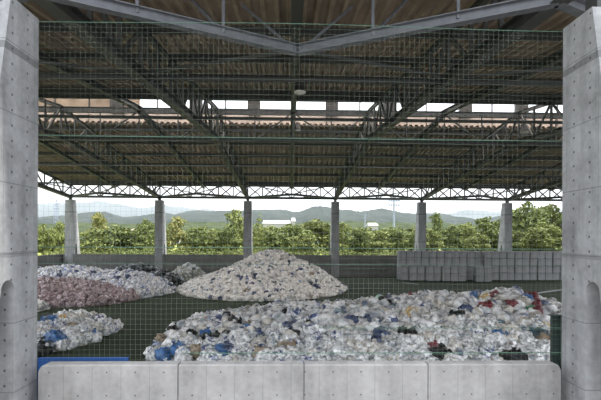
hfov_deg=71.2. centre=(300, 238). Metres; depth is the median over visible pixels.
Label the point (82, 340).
bag
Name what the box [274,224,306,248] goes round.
tree
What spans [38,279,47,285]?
bag
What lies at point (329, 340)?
bag
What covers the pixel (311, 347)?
bag
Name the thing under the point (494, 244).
tree
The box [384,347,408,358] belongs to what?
bag
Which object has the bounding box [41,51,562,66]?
roof purlin
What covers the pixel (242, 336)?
bag
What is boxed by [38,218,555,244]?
wooded slope
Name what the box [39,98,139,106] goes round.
trim
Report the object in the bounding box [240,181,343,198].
brace
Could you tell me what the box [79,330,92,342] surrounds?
bag
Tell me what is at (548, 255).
concrete block
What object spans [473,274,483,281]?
concrete block
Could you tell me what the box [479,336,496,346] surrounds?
bag
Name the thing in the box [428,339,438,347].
bag
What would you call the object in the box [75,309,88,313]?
bag
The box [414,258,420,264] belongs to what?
concrete block
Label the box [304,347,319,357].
bag
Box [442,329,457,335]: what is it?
bag
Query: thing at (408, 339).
bag
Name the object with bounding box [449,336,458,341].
bag
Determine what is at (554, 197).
brace
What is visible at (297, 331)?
bag
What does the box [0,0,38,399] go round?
concrete column
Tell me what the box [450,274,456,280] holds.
concrete block
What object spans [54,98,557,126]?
frame
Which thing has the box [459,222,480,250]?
tree
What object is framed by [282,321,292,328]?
bag
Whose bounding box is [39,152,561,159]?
roof purlin
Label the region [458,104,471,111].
vent box
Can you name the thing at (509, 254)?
concrete block
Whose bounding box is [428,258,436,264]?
concrete block
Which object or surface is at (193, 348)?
bag
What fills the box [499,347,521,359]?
bag
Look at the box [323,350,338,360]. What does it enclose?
bag
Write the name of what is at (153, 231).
tree
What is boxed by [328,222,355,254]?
tree
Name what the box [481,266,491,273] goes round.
concrete block
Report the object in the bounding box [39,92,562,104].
beam
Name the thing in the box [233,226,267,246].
tree
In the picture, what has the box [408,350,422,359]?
bag
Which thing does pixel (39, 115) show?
strut
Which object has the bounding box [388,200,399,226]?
floodlight mast
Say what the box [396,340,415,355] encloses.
bag
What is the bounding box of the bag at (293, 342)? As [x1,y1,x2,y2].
[277,338,296,348]
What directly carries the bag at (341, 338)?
on the pile at (436, 304)
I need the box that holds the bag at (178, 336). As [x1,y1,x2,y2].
[175,335,192,343]
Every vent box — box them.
[110,99,123,106]
[189,100,202,107]
[248,101,259,108]
[325,102,337,109]
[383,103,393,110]
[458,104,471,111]
[514,105,528,111]
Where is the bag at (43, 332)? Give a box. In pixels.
[37,329,49,336]
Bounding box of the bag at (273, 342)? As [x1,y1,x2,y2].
[265,339,276,345]
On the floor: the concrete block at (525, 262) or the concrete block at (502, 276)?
the concrete block at (502, 276)
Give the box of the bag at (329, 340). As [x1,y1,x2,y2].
[322,337,337,348]
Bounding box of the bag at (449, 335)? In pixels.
[445,332,459,340]
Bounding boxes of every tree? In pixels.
[38,224,56,254]
[40,231,64,250]
[50,221,64,252]
[79,231,97,252]
[84,212,107,248]
[86,225,136,253]
[120,231,148,251]
[134,219,154,251]
[145,228,175,250]
[166,216,191,252]
[178,228,209,254]
[189,226,221,248]
[200,229,225,253]
[213,226,240,254]
[224,209,243,250]
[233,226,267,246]
[252,213,267,251]
[256,225,284,249]
[260,229,290,250]
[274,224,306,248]
[279,225,316,252]
[289,233,318,254]
[293,219,330,250]
[314,225,351,251]
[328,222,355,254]
[346,226,371,254]
[352,227,385,249]
[367,230,393,254]
[375,227,399,251]
[386,227,414,252]
[402,229,428,250]
[404,226,440,247]
[426,229,443,250]
[428,212,443,249]
[436,225,468,250]
[441,226,466,249]
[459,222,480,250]
[462,233,490,250]
[473,216,499,250]
[498,201,557,250]
[512,230,526,250]
[520,221,561,251]
[526,203,561,248]
[550,214,561,250]
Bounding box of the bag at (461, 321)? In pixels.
[457,319,466,328]
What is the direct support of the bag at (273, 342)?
on the pile at (436, 304)
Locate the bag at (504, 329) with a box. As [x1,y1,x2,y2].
[502,326,512,333]
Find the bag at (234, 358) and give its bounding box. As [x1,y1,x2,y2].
[231,356,246,360]
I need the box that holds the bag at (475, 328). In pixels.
[469,324,486,336]
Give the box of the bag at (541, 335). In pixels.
[536,332,549,340]
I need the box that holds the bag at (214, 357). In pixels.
[207,352,222,360]
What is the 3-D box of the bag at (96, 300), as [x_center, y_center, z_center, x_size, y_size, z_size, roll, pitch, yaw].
[-15.871,4.739,32.389,0.692,0.694,0.585,0,0,6]
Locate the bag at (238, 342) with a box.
[232,338,246,348]
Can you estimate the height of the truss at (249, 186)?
1.925 m
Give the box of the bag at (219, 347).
[214,343,227,355]
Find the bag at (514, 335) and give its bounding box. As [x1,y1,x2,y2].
[504,333,519,342]
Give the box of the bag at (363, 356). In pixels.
[355,352,372,360]
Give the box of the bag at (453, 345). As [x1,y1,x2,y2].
[444,341,459,351]
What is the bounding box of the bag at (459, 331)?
[457,329,466,336]
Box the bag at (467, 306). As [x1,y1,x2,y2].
[457,303,473,311]
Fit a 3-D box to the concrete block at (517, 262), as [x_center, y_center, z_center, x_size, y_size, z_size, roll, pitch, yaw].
[28.192,3.013,54.724,0.955,0.930,1.000,0,0,-1]
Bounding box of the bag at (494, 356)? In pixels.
[489,353,503,359]
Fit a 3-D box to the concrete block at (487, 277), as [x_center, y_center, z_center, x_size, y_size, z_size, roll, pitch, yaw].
[23.234,4.856,52.567,0.955,0.930,1.000,0,0,-1]
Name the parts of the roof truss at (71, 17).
web post, web post, web post, web post, web post, web post, web post, web post, web post, web post, web post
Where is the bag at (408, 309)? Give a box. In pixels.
[405,306,421,315]
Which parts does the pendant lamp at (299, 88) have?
lamp shade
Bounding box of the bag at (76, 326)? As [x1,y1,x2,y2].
[69,324,79,328]
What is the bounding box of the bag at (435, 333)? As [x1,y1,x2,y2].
[432,331,444,336]
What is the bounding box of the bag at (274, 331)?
[268,329,281,334]
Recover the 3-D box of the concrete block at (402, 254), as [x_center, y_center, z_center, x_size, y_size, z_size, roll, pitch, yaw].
[13.172,1.999,54.853,0.955,0.930,1.000,0,0,-1]
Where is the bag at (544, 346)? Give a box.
[537,339,549,353]
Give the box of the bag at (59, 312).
[56,309,68,316]
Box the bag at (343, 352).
[341,350,347,357]
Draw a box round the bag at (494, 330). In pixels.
[492,329,508,335]
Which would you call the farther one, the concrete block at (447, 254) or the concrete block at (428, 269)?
the concrete block at (447, 254)
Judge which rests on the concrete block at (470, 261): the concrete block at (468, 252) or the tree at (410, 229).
the concrete block at (468, 252)
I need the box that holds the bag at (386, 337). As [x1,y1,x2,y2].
[381,331,393,339]
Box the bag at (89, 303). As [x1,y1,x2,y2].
[85,301,91,306]
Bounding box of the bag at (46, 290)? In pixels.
[41,289,49,293]
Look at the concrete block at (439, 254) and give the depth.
54.52 m
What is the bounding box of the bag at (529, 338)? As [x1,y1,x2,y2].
[518,334,534,341]
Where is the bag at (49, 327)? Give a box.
[40,325,55,331]
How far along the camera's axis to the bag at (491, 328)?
18.19 m
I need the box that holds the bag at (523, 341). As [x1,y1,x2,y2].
[520,339,535,345]
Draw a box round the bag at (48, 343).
[37,336,55,352]
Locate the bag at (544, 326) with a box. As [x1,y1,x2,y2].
[540,324,549,329]
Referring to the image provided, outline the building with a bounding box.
[262,220,290,235]
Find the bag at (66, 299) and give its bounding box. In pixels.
[63,297,69,302]
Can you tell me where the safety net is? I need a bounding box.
[37,21,562,365]
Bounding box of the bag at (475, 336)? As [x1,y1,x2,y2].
[470,331,483,338]
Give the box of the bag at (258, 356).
[253,350,276,360]
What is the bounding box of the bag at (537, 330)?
[529,326,548,338]
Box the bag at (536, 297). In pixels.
[525,291,538,299]
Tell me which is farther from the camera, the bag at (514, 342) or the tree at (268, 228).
the tree at (268, 228)
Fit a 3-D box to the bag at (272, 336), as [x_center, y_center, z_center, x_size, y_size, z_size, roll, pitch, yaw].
[-1.172,4.343,17.895,0.635,0.665,0.729,0,0,-22]
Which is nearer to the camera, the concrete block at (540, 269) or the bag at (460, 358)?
the bag at (460, 358)
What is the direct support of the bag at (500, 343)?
on the pile at (436, 304)
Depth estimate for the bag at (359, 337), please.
17.54 m
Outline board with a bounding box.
[37,357,128,371]
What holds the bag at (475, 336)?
on the pile at (436, 304)
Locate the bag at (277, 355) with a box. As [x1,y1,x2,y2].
[266,351,280,358]
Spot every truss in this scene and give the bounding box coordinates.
[32,0,248,200]
[38,98,160,199]
[38,106,562,145]
[38,169,72,199]
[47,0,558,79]
[71,184,159,197]
[160,185,243,198]
[248,185,334,199]
[334,0,600,201]
[337,186,421,199]
[420,96,562,201]
[424,187,506,200]
[505,162,561,202]
[509,187,561,200]
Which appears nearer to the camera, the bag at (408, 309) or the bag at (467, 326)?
the bag at (467, 326)
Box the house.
[366,223,378,230]
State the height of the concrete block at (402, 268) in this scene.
0.930 m
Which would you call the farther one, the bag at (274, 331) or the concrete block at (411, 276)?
the concrete block at (411, 276)
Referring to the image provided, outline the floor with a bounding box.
[37,277,561,399]
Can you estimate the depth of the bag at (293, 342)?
16.53 m
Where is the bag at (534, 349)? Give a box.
[527,348,547,354]
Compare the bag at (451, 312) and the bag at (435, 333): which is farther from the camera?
the bag at (451, 312)
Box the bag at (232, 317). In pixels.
[228,314,241,323]
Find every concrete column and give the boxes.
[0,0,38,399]
[65,200,78,262]
[155,200,166,268]
[243,201,252,259]
[330,202,338,276]
[414,202,425,250]
[498,203,511,250]
[561,7,600,399]
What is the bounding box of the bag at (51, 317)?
[38,314,57,322]
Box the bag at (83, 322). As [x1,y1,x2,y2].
[78,319,91,327]
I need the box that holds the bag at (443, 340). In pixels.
[432,336,447,343]
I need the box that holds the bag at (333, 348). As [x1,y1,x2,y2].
[327,344,344,355]
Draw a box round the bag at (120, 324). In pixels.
[114,321,123,328]
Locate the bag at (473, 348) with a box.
[463,343,478,351]
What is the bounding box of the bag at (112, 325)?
[108,322,119,333]
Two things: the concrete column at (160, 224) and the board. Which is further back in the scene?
the concrete column at (160, 224)
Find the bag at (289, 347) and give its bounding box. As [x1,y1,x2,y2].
[286,344,300,353]
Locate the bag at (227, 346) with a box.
[223,340,231,350]
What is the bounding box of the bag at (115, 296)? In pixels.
[113,294,119,300]
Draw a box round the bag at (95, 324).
[91,320,102,330]
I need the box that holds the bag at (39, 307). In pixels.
[37,303,41,310]
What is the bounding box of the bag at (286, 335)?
[282,332,298,338]
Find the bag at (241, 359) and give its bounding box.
[239,357,253,360]
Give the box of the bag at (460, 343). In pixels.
[455,341,464,347]
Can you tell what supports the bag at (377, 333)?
on the pile at (436, 304)
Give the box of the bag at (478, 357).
[470,353,490,360]
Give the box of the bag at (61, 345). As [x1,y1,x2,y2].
[54,338,67,350]
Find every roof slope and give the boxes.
[22,0,576,93]
[38,120,562,183]
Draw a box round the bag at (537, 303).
[531,299,543,307]
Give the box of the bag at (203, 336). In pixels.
[200,332,211,339]
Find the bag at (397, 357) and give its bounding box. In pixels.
[386,355,399,360]
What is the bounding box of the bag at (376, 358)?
[369,355,382,360]
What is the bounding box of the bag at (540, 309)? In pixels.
[533,306,542,313]
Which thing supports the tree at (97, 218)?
on the ground
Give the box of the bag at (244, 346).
[237,343,253,352]
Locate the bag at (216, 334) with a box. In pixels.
[211,330,220,337]
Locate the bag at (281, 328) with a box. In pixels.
[276,324,288,334]
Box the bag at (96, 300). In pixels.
[92,296,98,303]
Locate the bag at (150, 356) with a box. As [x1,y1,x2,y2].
[145,345,158,360]
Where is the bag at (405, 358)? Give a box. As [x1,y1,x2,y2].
[402,356,409,360]
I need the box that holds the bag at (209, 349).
[199,345,219,360]
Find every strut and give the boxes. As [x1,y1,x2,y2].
[38,74,562,86]
[38,114,562,123]
[38,163,561,169]
[40,182,560,187]
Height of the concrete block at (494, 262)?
0.930 m
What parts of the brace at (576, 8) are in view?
rod, arm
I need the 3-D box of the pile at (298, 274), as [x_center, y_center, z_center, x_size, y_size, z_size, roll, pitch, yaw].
[-3.620,3.207,44.174,19.000,4.305,19.500,0,0,-1]
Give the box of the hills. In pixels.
[38,206,558,224]
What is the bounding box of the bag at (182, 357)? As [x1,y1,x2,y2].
[174,351,192,360]
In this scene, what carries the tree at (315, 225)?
on the ground
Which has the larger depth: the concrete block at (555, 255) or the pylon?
the pylon
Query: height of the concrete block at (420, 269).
0.930 m
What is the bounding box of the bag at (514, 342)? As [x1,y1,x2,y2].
[505,338,521,347]
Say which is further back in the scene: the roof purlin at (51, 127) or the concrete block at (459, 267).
the concrete block at (459, 267)
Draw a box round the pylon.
[53,199,59,223]
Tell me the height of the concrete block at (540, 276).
0.930 m
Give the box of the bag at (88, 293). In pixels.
[84,290,91,296]
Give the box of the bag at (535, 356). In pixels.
[528,351,548,360]
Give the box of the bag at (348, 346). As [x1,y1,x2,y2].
[343,345,351,351]
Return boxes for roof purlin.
[38,72,562,81]
[38,162,560,168]
[39,23,562,40]
[39,87,562,98]
[39,126,539,135]
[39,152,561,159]
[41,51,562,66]
[42,171,560,178]
[46,141,561,148]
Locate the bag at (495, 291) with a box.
[489,290,498,297]
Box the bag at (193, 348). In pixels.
[189,343,201,358]
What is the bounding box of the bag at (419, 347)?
[414,346,431,358]
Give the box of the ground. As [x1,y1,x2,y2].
[38,244,441,254]
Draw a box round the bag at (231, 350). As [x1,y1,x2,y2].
[228,345,238,352]
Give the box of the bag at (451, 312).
[449,309,465,315]
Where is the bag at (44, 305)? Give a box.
[40,302,47,308]
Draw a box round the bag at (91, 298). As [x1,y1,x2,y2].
[86,295,93,302]
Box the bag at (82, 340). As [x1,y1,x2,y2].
[76,333,87,345]
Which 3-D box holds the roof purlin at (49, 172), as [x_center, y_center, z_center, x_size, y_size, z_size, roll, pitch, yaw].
[4.927,-8.001,52.738,73.600,0.320,0.140,0,0,-1]
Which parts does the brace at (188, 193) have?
brace rod, brace arm, brace rod, brace arm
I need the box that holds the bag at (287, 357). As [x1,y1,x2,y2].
[284,350,300,360]
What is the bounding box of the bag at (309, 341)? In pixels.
[301,335,315,347]
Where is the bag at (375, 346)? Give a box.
[368,338,381,353]
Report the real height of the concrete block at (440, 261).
0.930 m
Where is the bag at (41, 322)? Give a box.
[40,320,51,324]
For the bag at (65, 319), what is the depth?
21.87 m
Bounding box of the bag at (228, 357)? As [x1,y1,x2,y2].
[221,354,239,360]
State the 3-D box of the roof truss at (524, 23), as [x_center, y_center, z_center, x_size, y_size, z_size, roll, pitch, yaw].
[5.413,-7.334,33.145,0.420,5.824,49.930,0,0,-1]
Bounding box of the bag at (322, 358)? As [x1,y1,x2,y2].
[313,356,326,360]
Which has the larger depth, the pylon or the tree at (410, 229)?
the pylon
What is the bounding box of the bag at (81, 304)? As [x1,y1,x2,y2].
[77,301,85,306]
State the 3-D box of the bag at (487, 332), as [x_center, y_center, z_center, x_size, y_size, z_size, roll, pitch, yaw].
[7.851,4.100,17.200,0.643,0.662,0.538,0,0,-33]
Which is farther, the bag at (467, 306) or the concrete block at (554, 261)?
the concrete block at (554, 261)
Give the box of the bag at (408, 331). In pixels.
[407,327,417,333]
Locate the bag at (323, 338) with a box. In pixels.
[317,337,325,348]
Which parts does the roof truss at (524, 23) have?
web post, web post, web post, web post, web post, web post, web post, web post, web post, web post, web post, bearing post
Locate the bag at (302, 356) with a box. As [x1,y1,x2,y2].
[297,353,313,360]
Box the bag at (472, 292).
[470,290,477,297]
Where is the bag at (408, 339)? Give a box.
[397,335,413,343]
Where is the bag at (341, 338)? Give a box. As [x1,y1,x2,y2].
[334,335,346,342]
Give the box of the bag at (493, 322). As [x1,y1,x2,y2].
[485,317,497,325]
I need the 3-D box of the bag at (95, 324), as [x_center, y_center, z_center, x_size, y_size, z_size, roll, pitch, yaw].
[-10.893,4.716,22.379,0.744,0.717,0.809,0,0,-20]
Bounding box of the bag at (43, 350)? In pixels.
[37,340,52,357]
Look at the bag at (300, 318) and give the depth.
20.53 m
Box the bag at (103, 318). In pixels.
[90,313,106,322]
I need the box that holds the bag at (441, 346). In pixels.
[427,342,445,360]
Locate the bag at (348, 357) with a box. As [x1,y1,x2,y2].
[344,354,355,360]
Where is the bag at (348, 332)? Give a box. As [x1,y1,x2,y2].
[343,330,350,337]
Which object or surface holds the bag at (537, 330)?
on the pile at (436, 304)
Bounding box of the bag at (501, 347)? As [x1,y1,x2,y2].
[500,346,520,351]
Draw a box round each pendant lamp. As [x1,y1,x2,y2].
[293,63,306,94]
[295,122,300,130]
[519,116,528,133]
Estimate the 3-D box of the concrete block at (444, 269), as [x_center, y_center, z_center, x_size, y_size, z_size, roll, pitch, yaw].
[18.228,3.895,52.937,0.955,0.930,1.000,0,0,-1]
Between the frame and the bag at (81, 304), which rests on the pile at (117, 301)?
the bag at (81, 304)
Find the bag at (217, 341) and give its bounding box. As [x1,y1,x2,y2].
[215,338,226,343]
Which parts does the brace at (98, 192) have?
brace rod, brace arm, brace rod, brace arm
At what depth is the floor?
32.41 m
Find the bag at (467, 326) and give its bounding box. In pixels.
[460,320,476,330]
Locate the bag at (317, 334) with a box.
[308,331,322,345]
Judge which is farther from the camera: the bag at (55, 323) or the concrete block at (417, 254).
the concrete block at (417, 254)
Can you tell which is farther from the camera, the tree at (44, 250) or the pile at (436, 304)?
the tree at (44, 250)
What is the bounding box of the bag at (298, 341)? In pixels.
[287,337,301,344]
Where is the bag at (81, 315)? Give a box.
[78,312,88,319]
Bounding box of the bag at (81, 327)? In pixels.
[79,327,90,331]
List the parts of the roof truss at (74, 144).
web post, web post, web post, web post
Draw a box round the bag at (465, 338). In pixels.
[463,337,475,342]
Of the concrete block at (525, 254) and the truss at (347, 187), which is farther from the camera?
the truss at (347, 187)
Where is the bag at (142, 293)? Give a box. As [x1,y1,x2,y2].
[138,290,145,296]
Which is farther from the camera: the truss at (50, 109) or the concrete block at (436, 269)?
the concrete block at (436, 269)
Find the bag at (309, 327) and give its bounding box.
[302,319,326,334]
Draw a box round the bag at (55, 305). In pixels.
[52,303,59,307]
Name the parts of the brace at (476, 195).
brace arm, brace rod, brace arm, brace rod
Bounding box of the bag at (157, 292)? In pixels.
[154,290,160,295]
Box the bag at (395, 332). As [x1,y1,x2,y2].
[389,330,398,337]
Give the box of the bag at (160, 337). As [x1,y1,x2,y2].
[154,333,166,341]
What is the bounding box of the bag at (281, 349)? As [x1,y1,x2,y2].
[273,345,286,356]
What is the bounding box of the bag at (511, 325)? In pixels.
[504,322,519,330]
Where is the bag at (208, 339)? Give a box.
[202,334,216,343]
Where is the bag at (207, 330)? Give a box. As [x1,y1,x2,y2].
[199,327,210,334]
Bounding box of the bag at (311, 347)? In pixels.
[299,346,313,353]
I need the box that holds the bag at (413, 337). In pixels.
[411,335,424,345]
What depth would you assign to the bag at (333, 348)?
16.06 m
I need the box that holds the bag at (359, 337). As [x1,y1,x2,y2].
[354,333,365,341]
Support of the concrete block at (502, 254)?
on the concrete block at (502, 262)
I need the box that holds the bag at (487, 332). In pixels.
[486,331,496,338]
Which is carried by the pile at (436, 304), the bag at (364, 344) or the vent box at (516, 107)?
the bag at (364, 344)
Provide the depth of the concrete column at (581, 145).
8.25 m
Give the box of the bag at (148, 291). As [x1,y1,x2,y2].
[145,288,151,294]
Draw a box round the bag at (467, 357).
[453,347,471,360]
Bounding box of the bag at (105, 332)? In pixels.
[102,325,111,335]
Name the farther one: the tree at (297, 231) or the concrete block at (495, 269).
the tree at (297, 231)
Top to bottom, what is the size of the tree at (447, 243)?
5.338 m
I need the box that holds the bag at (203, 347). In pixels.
[199,343,213,355]
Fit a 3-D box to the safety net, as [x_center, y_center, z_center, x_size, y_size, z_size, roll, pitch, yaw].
[0.073,-0.925,8.685,10.837,7.064,0.025,0,0,-1]
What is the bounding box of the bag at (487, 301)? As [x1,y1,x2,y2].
[477,300,492,307]
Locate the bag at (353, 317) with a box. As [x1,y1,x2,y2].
[344,314,358,322]
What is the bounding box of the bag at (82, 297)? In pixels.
[78,295,86,300]
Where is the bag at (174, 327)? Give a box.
[166,325,178,330]
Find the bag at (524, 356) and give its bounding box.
[515,348,528,359]
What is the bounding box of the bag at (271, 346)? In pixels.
[263,343,276,348]
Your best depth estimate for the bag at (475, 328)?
17.90 m
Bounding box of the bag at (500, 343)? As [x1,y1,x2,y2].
[495,332,507,347]
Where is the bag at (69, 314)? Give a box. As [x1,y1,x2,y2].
[67,311,79,318]
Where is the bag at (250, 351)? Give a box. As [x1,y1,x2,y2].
[241,347,254,357]
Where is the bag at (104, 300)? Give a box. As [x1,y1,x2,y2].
[100,297,107,304]
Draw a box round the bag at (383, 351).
[376,347,389,355]
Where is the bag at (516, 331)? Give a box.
[507,329,521,336]
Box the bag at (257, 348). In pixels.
[251,344,271,358]
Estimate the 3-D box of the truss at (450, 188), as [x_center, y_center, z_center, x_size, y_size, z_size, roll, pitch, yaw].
[22.786,-6.293,58.286,12.089,1.925,0.250,0,0,-1]
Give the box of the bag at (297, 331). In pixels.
[289,328,300,335]
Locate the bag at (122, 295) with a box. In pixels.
[119,294,127,301]
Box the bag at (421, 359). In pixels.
[420,355,438,360]
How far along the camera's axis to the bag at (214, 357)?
15.96 m
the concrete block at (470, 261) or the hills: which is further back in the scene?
the hills
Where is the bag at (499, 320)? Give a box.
[496,318,504,323]
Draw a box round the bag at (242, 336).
[238,332,251,341]
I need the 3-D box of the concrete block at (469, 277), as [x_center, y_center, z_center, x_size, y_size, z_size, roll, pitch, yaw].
[22.167,4.851,55.119,0.955,0.930,1.000,0,0,-2]
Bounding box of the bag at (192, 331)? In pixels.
[186,328,197,335]
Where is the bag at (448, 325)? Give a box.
[445,323,457,329]
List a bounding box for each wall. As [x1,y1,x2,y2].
[37,254,62,268]
[38,360,560,399]
[63,254,396,276]
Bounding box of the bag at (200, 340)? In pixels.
[193,337,202,343]
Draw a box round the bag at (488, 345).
[476,341,495,349]
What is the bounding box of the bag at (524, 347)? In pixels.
[516,344,539,351]
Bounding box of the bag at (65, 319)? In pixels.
[62,316,70,325]
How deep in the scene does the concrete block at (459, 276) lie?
52.49 m
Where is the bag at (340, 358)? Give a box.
[328,356,343,360]
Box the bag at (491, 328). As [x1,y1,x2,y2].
[483,326,495,333]
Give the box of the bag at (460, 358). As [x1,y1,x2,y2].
[443,353,463,360]
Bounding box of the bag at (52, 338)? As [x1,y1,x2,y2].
[44,329,67,342]
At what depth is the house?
241.18 m
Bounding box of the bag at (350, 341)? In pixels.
[345,336,358,348]
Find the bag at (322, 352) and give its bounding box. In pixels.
[317,349,325,355]
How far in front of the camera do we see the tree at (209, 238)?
67.95 m
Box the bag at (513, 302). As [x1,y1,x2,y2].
[504,299,518,306]
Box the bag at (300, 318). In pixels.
[295,314,306,322]
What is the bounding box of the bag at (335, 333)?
[328,329,344,337]
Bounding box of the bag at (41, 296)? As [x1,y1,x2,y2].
[39,294,46,299]
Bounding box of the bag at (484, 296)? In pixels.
[478,293,489,298]
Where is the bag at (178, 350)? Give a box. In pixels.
[174,345,189,356]
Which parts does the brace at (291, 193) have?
brace rod, brace arm, brace arm, brace rod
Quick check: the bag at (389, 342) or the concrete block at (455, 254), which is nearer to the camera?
the bag at (389, 342)
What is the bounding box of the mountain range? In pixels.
[38,201,561,218]
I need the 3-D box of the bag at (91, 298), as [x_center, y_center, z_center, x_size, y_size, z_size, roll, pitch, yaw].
[-16.059,4.678,32.377,0.665,0.684,0.710,0,0,3]
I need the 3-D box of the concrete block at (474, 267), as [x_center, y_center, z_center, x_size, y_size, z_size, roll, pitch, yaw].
[22.239,3.916,52.542,0.955,0.930,1.000,0,0,-1]
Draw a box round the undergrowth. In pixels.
[50,245,547,254]
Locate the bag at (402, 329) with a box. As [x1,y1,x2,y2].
[397,326,406,333]
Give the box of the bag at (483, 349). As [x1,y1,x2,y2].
[477,347,494,357]
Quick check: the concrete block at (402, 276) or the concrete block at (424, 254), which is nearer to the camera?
the concrete block at (402, 276)
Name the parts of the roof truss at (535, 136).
web post, web post, web post, web post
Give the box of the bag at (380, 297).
[378,295,390,304]
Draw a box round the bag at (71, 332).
[64,330,77,336]
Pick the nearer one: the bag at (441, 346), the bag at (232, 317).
the bag at (441, 346)
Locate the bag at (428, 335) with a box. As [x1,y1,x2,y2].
[422,329,435,341]
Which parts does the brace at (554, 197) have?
brace arm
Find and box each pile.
[37,264,175,297]
[51,278,133,307]
[53,311,105,351]
[109,261,181,284]
[152,285,561,361]
[175,249,347,300]
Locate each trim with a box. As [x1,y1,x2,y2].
[38,113,562,128]
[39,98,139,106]
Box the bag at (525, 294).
[523,293,533,299]
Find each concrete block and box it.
[397,251,405,257]
[397,258,405,264]
[399,265,407,272]
[399,273,407,280]
[406,251,413,257]
[406,258,413,264]
[408,266,416,272]
[408,273,416,280]
[414,251,420,257]
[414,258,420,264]
[416,273,424,280]
[417,266,424,272]
[421,251,428,257]
[421,258,428,264]
[424,273,432,280]
[425,266,432,273]
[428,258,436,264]
[429,251,435,257]
[433,266,440,273]
[433,273,440,280]
[436,251,443,257]
[436,258,443,264]
[441,266,449,273]
[441,273,449,280]
[444,251,451,257]
[444,258,451,264]
[450,266,456,273]
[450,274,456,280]
[451,258,458,264]
[452,251,458,257]
[458,266,465,273]
[458,275,465,280]
[459,251,466,257]
[459,258,466,264]
[466,258,474,265]
[466,265,472,272]
[466,272,472,279]
[467,251,474,257]
[473,266,483,273]
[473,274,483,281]
[474,251,481,257]
[474,258,481,265]
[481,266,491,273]
[482,251,491,258]
[483,258,490,265]
[483,274,491,281]
[491,251,498,258]
[491,258,498,265]
[491,266,498,272]
[491,273,498,279]
[499,251,505,258]
[499,259,505,265]
[499,266,506,272]
[499,273,506,279]
[506,251,513,258]
[506,259,513,265]
[507,266,513,272]
[507,273,513,279]
[514,251,521,258]
[514,259,521,265]
[514,266,521,272]
[514,273,521,279]
[522,251,529,258]
[522,259,528,265]
[522,266,528,272]
[522,273,529,279]
[529,251,536,258]
[529,259,536,264]
[529,266,536,272]
[529,273,536,279]
[536,251,544,258]
[537,259,544,264]
[537,266,544,272]
[537,273,544,279]
[543,251,551,258]
[545,259,551,264]
[545,266,551,272]
[545,273,551,279]
[550,251,559,258]
[552,259,559,264]
[552,266,559,272]
[552,273,559,279]
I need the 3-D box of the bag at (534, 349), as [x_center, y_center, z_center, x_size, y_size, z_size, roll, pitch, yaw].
[8.753,4.466,15.577,0.766,0.844,0.797,0,0,-12]
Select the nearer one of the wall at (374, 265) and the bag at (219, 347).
the bag at (219, 347)
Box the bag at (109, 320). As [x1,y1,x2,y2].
[104,317,113,325]
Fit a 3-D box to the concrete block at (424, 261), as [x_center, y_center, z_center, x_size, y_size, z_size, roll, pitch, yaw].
[16.143,2.949,54.945,0.955,0.930,1.000,0,0,-1]
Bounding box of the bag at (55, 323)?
[50,320,65,327]
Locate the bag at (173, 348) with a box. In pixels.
[169,340,185,355]
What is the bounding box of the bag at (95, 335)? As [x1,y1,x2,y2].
[90,330,101,342]
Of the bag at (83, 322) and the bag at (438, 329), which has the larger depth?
the bag at (83, 322)
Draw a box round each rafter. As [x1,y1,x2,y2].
[38,141,116,187]
[39,51,204,187]
[290,0,303,188]
[377,49,562,189]
[464,134,562,189]
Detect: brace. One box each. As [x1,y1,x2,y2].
[17,0,124,72]
[38,178,155,197]
[133,179,245,198]
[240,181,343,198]
[338,180,447,199]
[426,181,550,200]
[464,0,584,77]
[512,186,560,200]
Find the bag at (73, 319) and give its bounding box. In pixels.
[68,316,79,323]
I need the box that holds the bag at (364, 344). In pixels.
[353,340,370,352]
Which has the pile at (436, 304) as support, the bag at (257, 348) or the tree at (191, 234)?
the bag at (257, 348)
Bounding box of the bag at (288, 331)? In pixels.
[282,329,296,334]
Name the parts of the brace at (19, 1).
arm, rod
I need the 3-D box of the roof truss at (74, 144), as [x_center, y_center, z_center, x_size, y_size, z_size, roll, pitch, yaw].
[-18.577,-7.809,32.545,0.420,5.124,49.930,0,0,-1]
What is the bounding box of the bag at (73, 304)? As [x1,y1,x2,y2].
[71,301,77,306]
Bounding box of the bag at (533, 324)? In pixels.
[526,320,542,329]
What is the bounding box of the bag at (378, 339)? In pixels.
[371,335,381,342]
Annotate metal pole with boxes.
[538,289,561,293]
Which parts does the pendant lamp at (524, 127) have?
lamp shade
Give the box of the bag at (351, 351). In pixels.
[345,347,357,358]
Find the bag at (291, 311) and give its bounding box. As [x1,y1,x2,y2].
[284,306,301,316]
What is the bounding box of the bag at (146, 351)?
[143,345,155,360]
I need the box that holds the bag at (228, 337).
[222,334,233,338]
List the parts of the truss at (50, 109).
web post, web post, web post, web post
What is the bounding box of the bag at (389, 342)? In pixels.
[382,338,397,348]
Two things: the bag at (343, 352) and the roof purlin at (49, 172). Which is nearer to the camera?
the bag at (343, 352)
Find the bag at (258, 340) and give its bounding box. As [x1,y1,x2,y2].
[251,336,265,343]
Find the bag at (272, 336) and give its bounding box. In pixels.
[265,333,278,342]
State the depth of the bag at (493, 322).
18.75 m
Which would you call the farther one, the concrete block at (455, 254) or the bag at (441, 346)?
the concrete block at (455, 254)
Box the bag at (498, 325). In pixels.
[495,321,505,329]
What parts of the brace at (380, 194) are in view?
brace arm, brace rod, brace arm, brace rod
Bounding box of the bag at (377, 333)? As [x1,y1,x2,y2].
[373,326,389,337]
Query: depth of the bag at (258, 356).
15.42 m
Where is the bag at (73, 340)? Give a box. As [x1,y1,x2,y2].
[66,335,79,349]
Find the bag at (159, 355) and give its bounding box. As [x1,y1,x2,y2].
[154,346,172,360]
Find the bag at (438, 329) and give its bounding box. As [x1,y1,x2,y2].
[433,327,443,332]
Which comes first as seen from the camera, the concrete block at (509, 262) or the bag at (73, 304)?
the bag at (73, 304)

